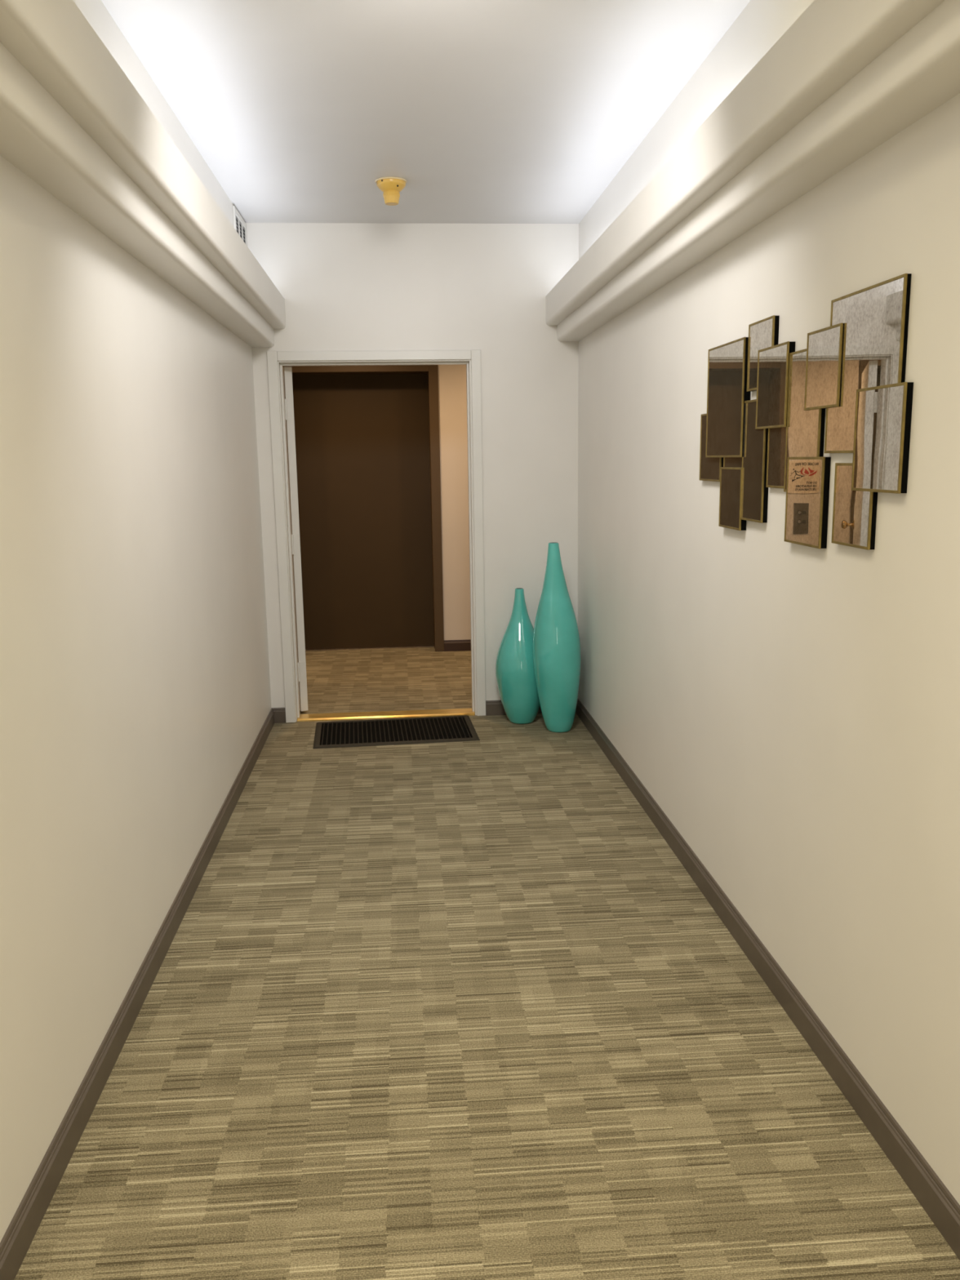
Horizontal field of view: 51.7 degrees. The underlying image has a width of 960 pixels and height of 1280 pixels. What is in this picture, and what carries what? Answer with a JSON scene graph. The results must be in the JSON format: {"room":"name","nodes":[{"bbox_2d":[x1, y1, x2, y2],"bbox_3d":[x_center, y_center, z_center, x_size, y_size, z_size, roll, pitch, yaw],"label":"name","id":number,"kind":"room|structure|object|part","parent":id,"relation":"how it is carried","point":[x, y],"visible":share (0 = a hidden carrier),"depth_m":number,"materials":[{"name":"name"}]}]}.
{"room":"hallway","nodes":[
{"label":"hallway","id":0,"kind":"room"},
{"bbox_2d":[0,0,271,1242],"bbox_3d":[-0.934,-0.105,1.339,0.100,2.750,8.815,-2,10,-4],"label":"wall","id":1,"kind":"structure","parent":0,"point":[135,693],"depth_m":2.55,"materials":[{"name":"paint"}]},
{"bbox_2d":[0,708,274,1279],"bbox_3d":[-0.852,1.215,1.515,0.014,0.088,8.675,-2,10,-4],"label":"baseboard","id":2,"kind":"structure","parent":1,"relation":"attached to","point":[18,1237],"depth_m":2.44,"materials":[{"name":"brown wood"}]},
{"bbox_2d":[0,0,285,346],"bbox_3d":[-0.797,-0.942,1.126,0.189,0.250,8.675,-2,10,-4],"label":"trim","id":3,"kind":"structure","parent":1,"relation":"attached to","point":[72,121],"depth_m":2.29,"materials":[{"name":"paint"}]},
{"bbox_2d":[232,205,247,245],"bbox_3d":[-1.227,-2.058,5.090,0.010,0.233,0.393,-2,10,-4],"label":"air vent","id":4,"kind":"object","parent":1,"relation":"in","point":[239,224],"visible":0.38,"depth_m":5.05,"materials":[{"name":"white metal"}]},
{"bbox_2d":[245,222,578,707],"bbox_3d":[-0.340,-0.908,5.659,1.798,2.750,0.128,-2,10,-4],"label":"wall","id":5,"kind":"structure","parent":0,"point":[344,286],"depth_m":5.46,"materials":[{"name":"paint"}]},
{"bbox_2d":[283,366,307,711],"bbox_3d":[-1.256,-0.634,6.201,0.192,1.998,1.072,-6,12,-27],"label":"door","id":6,"kind":"structure","parent":5,"relation":"in","point":[287,371],"depth_m":5.75,"materials":[{"name":"white paint"}]},
{"bbox_2d":[266,349,485,722],"bbox_3d":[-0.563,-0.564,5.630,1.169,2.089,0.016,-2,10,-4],"label":"trim","id":7,"kind":"structure","parent":5,"relation":"attached to","point":[474,355],"depth_m":5.56,"materials":[{"name":"white paint"}]},
{"bbox_2d":[271,700,542,723],"bbox_3d":[-0.315,0.413,5.830,1.798,0.088,0.014,-2,10,-4],"label":"baseboard","id":8,"kind":"structure","parent":5,"relation":"attached to","point":[492,707],"depth_m":5.85,"materials":[{"name":"brown wood"}]},
{"bbox_2d":[101,0,750,223],"bbox_3d":[-0.010,-1.524,1.156,1.998,0.080,8.815,-2,10,-4],"label":"ceiling","id":9,"kind":"structure","parent":0,"point":[488,111],"depth_m":3.44,"materials":[{"name":"paint"}]},
{"bbox_2d":[375,176,407,205],"bbox_3d":[-0.405,-2.048,4.534,0.146,0.100,0.146,-2,10,-4],"label":"detector","id":10,"kind":"object","parent":9,"relation":"attached to","point":[391,187],"visible":1,"depth_m":4.50,"materials":[{"name":"beige plastic"}]},
{"bbox_2d":[437,364,471,651],"bbox_3d":[-1.133,-1.169,7.696,7.000,2.550,0.315,-2,10,-4],"label":"wall","id":11,"kind":"structure","parent":0,"point":[452,393],"depth_m":7.63,"materials":[{"name":"paint"}]},
{"bbox_2d":[283,364,444,651],"bbox_3d":[-0.919,-1.004,7.707,1.223,2.214,0.267,-2,10,-4],"label":"door","id":12,"kind":"structure","parent":11,"relation":"in","point":[367,442],"depth_m":7.78,"materials":[{"name":"brown wood"}]},
{"bbox_3d":[-0.909,0.067,7.984,1.077,0.006,0.029,-2,10,-4],"label":"sill","id":13,"kind":"part","parent":12,"relation":"part of","materials":[{"name":"metal"}]},
{"bbox_2d":[444,639,471,651],"bbox_3d":[-1.101,0.071,7.758,7.000,0.088,0.014,-2,10,-4],"label":"baseboard","id":14,"kind":"structure","parent":11,"relation":"attached to","point":[449,645],"depth_m":7.82,"materials":[{"name":"brown wood"}]},
{"bbox_2d":[14,647,959,1279],"bbox_3d":[-0.691,1.055,2.838,7.400,0.080,11.300,-2,10,-4],"label":"floor","id":15,"kind":"structure","parent":0,"point":[461,1010],"depth_m":2.50,"materials":[{"name":"carpet"}]},
{"bbox_2d":[297,708,475,721],"bbox_3d":[-0.555,0.444,5.890,1.041,0.014,0.132,-2,10,-4],"label":"threshold strip","id":16,"kind":"object","parent":15,"relation":"on","point":[451,712],"visible":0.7,"depth_m":5.86,"materials":[{"name":"gold metal"}]},
{"bbox_2d":[312,715,479,749],"bbox_3d":[-0.475,0.508,5.544,0.890,0.010,0.526,-2,10,-7],"label":"door mat","id":17,"kind":"object","parent":15,"relation":"on","point":[393,731],"visible":1,"depth_m":5.51,"materials":[{"name":"rubber"}]},
{"bbox_2d":[495,587,540,724],"bbox_3d":[0.232,0.090,5.647,0.301,0.773,0.301,-2,10,-4],"label":"floor vase","id":18,"kind":"object","parent":15,"relation":"on","point":[515,677],"visible":0.9,"depth_m":5.56,"materials":[{"name":"teal ceramic"}]},
{"bbox_2d":[533,542,581,732],"bbox_3d":[0.422,-0.012,5.438,0.264,1.043,0.264,-2,10,-4],"label":"floor vase","id":19,"kind":"object","parent":15,"relation":"on","point":[557,653],"visible":1,"depth_m":5.35,"materials":[{"name":"teal ceramic"}]},
{"bbox_2d":[577,0,959,1204],"bbox_3d":[0.957,-0.161,1.486,0.100,2.750,8.815,-2,10,-4],"label":"wall","id":20,"kind":"structure","parent":0,"point":[792,711],"depth_m":2.55,"materials":[{"name":"paint"}]},
{"bbox_2d":[546,0,959,341],"bbox_3d":[0.809,-1.006,1.248,0.183,0.242,8.675,-2,10,-4],"label":"trim","id":21,"kind":"structure","parent":20,"relation":"attached to","point":[846,77],"depth_m":2.25,"materials":[{"name":"paint"}]},
{"bbox_2d":[575,698,959,1260],"bbox_3d":[0.926,1.162,1.653,0.014,0.088,8.675,-2,10,-4],"label":"baseboard","id":22,"kind":"structure","parent":20,"relation":"attached to","point":[940,1206],"depth_m":2.52,"materials":[{"name":"brown wood"}]},
{"bbox_2d":[699,273,913,550],"bbox_3d":[0.793,-0.566,2.643,0.025,0.589,1.362,-2,10,-4],"label":"wall mirror","id":23,"kind":"object","parent":20,"relation":"attached to","point":[854,367],"visible":1,"depth_m":2.38,"materials":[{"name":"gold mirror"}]},
{"bbox_2d":[700,415,719,479],"bbox_3d":[0.747,-0.625,3.212,0.001,0.206,0.205,-2,10,-4],"label":"mirror glass","id":24,"kind":"object","parent":23,"relation":"attached to","point":[709,466],"depth_m":3.26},
{"bbox_3d":[0.748,-0.625,3.213,0.005,0.217,0.216,-2,10,-4],"label":"brass frame","id":25,"kind":"part","parent":23,"relation":"part of","materials":[{"name":"gold metal"}]},
{"bbox_2d":[706,339,743,455],"bbox_3d":[0.747,-0.731,3.033,0.001,0.328,0.325,-2,10,-4],"label":"mirror glass","id":26,"kind":"object","parent":23,"relation":"attached to","point":[725,362],"depth_m":3.02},
{"bbox_3d":[0.748,-0.731,3.033,0.005,0.339,0.336,-2,10,-4],"label":"brass frame","id":27,"kind":"part","parent":23,"relation":"part of","materials":[{"name":"gold metal"}]},
{"bbox_2d":[720,469,740,528],"bbox_3d":[0.761,-0.432,3.016,0.001,0.173,0.183,-2,10,-4],"label":"mirror glass","id":28,"kind":"object","parent":23,"relation":"attached to","point":[730,478],"depth_m":3.01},
{"bbox_3d":[0.762,-0.432,3.017,0.005,0.184,0.194,-2,10,-4],"label":"brass frame","id":29,"kind":"part","parent":23,"relation":"part of","materials":[{"name":"gold metal"}]},
{"bbox_2d":[724,457,742,467],"bbox_3d":[0.769,-0.539,2.978,0.001,0.149,0.217,-2,10,-4],"label":"mirror glass","id":30,"kind":"object","parent":23,"relation":"attached to","point":[733,462],"depth_m":3.00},
{"bbox_3d":[0.772,-0.432,3.017,0.016,0.183,0.193,-2,10,-4],"label":"mirror panel","id":31,"kind":"part","parent":23,"relation":"part of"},
{"bbox_3d":[0.760,-0.732,3.034,0.020,0.338,0.335,-2,10,-4],"label":"mirror panel","id":32,"kind":"part","parent":23,"relation":"part of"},
{"bbox_2d":[741,401,764,520],"bbox_3d":[0.777,-0.510,2.823,0.001,0.330,0.163,-2,10,-4],"label":"mirror glass","id":33,"kind":"object","parent":23,"relation":"attached to","point":[753,437],"depth_m":2.83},
{"bbox_3d":[0.778,-0.510,2.823,0.005,0.341,0.174,-2,10,-4],"label":"brass frame","id":34,"kind":"part","parent":23,"relation":"part of","materials":[{"name":"gold metal"}]},
{"bbox_2d":[747,318,772,389],"bbox_3d":[0.775,-0.790,2.746,0.001,0.174,0.178,-2,10,-4],"label":"mirror glass","id":35,"kind":"object","parent":23,"relation":"attached to","point":[760,334],"depth_m":2.77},
{"bbox_3d":[0.777,-0.790,2.746,0.005,0.185,0.189,-2,10,-4],"label":"brass frame","id":36,"kind":"part","parent":23,"relation":"part of","materials":[{"name":"gold metal"}]},
{"bbox_3d":[0.787,-0.510,2.824,0.013,0.340,0.173,-2,10,-4],"label":"mirror panel","id":37,"kind":"part","parent":23,"relation":"part of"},
{"bbox_3d":[0.785,-0.790,2.746,0.012,0.184,0.188,-2,10,-4],"label":"mirror panel","id":38,"kind":"part","parent":23,"relation":"part of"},
{"bbox_2d":[756,344,786,426],"bbox_3d":[0.781,-0.678,2.659,0.001,0.203,0.203,-2,10,-4],"label":"mirror glass","id":39,"kind":"object","parent":23,"relation":"attached to","point":[772,362],"depth_m":2.65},
{"bbox_3d":[0.783,-0.678,2.659,0.005,0.214,0.214,-2,10,-4],"label":"brass frame","id":40,"kind":"part","parent":23,"relation":"part of","materials":[{"name":"gold metal"}]},
{"bbox_3d":[0.797,-0.522,2.641,0.005,0.232,0.156,-2,10,-4],"label":"brass frame","id":41,"kind":"part","parent":23,"relation":"part of","materials":[{"name":"gold metal"}]},
{"bbox_2d":[767,426,786,486],"bbox_3d":[0.796,-0.522,2.641,0.001,0.221,0.145,-2,10,-4],"label":"mirror glass","id":42,"kind":"object","parent":23,"relation":"attached to","point":[776,451],"depth_m":2.66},
{"bbox_3d":[0.793,-0.678,2.660,0.016,0.213,0.213,-2,10,-4],"label":"mirror panel","id":43,"kind":"part","parent":23,"relation":"part of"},
{"bbox_2d":[784,351,818,489],"bbox_3d":[0.806,-0.545,2.475,0.001,0.341,0.195,-2,10,-4],"label":"mirror glass","id":44,"kind":"object","parent":23,"relation":"attached to","point":[802,425],"depth_m":2.49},
{"bbox_3d":[0.807,-0.545,2.475,0.005,0.352,0.206,-2,10,-4],"label":"brass frame","id":45,"kind":"part","parent":23,"relation":"part of","materials":[{"name":"gold metal"}]},
{"bbox_2d":[785,459,822,546],"bbox_3d":[0.807,-0.346,2.475,0.001,0.207,0.209,-2,10,-4],"label":"mirror glass","id":46,"kind":"object","parent":23,"relation":"attached to","point":[804,476],"depth_m":2.47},
{"bbox_3d":[0.808,-0.346,2.475,0.005,0.218,0.220,-2,10,-4],"label":"brass frame","id":47,"kind":"part","parent":23,"relation":"part of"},
{"bbox_3d":[0.814,-0.545,2.476,0.010,0.351,0.205,-2,10,-4],"label":"mirror panel","id":48,"kind":"part","parent":23,"relation":"part of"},
{"bbox_2d":[805,326,839,408],"bbox_3d":[0.810,-0.642,2.344,0.001,0.173,0.178,-2,10,-4],"label":"mirror glass","id":49,"kind":"object","parent":23,"relation":"attached to","point":[823,346],"depth_m":2.34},
{"bbox_3d":[0.811,-0.642,2.344,0.005,0.184,0.189,-2,10,-4],"label":"brass frame","id":50,"kind":"part","parent":23,"relation":"part of","materials":[{"name":"gold metal"}]},
{"bbox_3d":[0.818,-0.347,2.476,0.014,0.217,0.219,-2,10,-4],"label":"mirror panel","id":51,"kind":"part","parent":23,"relation":"part of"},
{"bbox_3d":[0.820,-0.642,2.345,0.013,0.183,0.188,-2,10,-4],"label":"mirror panel","id":52,"kind":"part","parent":23,"relation":"part of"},
{"bbox_2d":[832,465,870,546],"bbox_3d":[0.832,-0.302,2.219,0.001,0.174,0.174,-2,10,-4],"label":"mirror glass","id":53,"kind":"object","parent":23,"relation":"attached to","point":[851,508],"depth_m":2.23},
{"bbox_3d":[0.833,-0.302,2.219,0.005,0.185,0.185,-2,10,-4],"label":"brass frame","id":54,"kind":"part","parent":23,"relation":"part of","materials":[{"name":"gold metal"}]},
{"bbox_2d":[826,277,903,450],"bbox_3d":[0.831,-0.585,2.158,0.001,0.337,0.331,-2,10,-4],"label":"mirror glass","id":55,"kind":"object","parent":23,"relation":"attached to","point":[871,318],"depth_m":2.14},
{"bbox_3d":[0.832,-0.585,2.158,0.005,0.348,0.342,-2,10,-4],"label":"brass frame","id":56,"kind":"part","parent":23,"relation":"part of","materials":[{"name":"metal"}]},
{"bbox_3d":[0.841,-0.303,2.220,0.010,0.184,0.184,-2,10,-4],"label":"mirror panel","id":57,"kind":"part","parent":23,"relation":"part of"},
{"bbox_2d":[853,385,903,490],"bbox_3d":[0.836,-0.422,2.087,0.001,0.208,0.203,-2,10,-4],"label":"mirror glass","id":58,"kind":"object","parent":23,"relation":"attached to","point":[879,411],"depth_m":2.08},
{"bbox_3d":[0.838,-0.423,2.087,0.005,0.219,0.214,-2,10,-4],"label":"brass frame","id":59,"kind":"part","parent":23,"relation":"part of","materials":[{"name":"metal"}]},
{"bbox_3d":[0.839,-0.585,2.159,0.008,0.347,0.341,-2,10,-4],"label":"mirror panel","id":60,"kind":"part","parent":23,"relation":"part of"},
{"bbox_3d":[0.846,-0.423,2.088,0.013,0.218,0.213,-2,10,-4],"label":"mirror panel","id":61,"kind":"part","parent":23,"relation":"part of","materials":[{"name":"black"}]}
]}

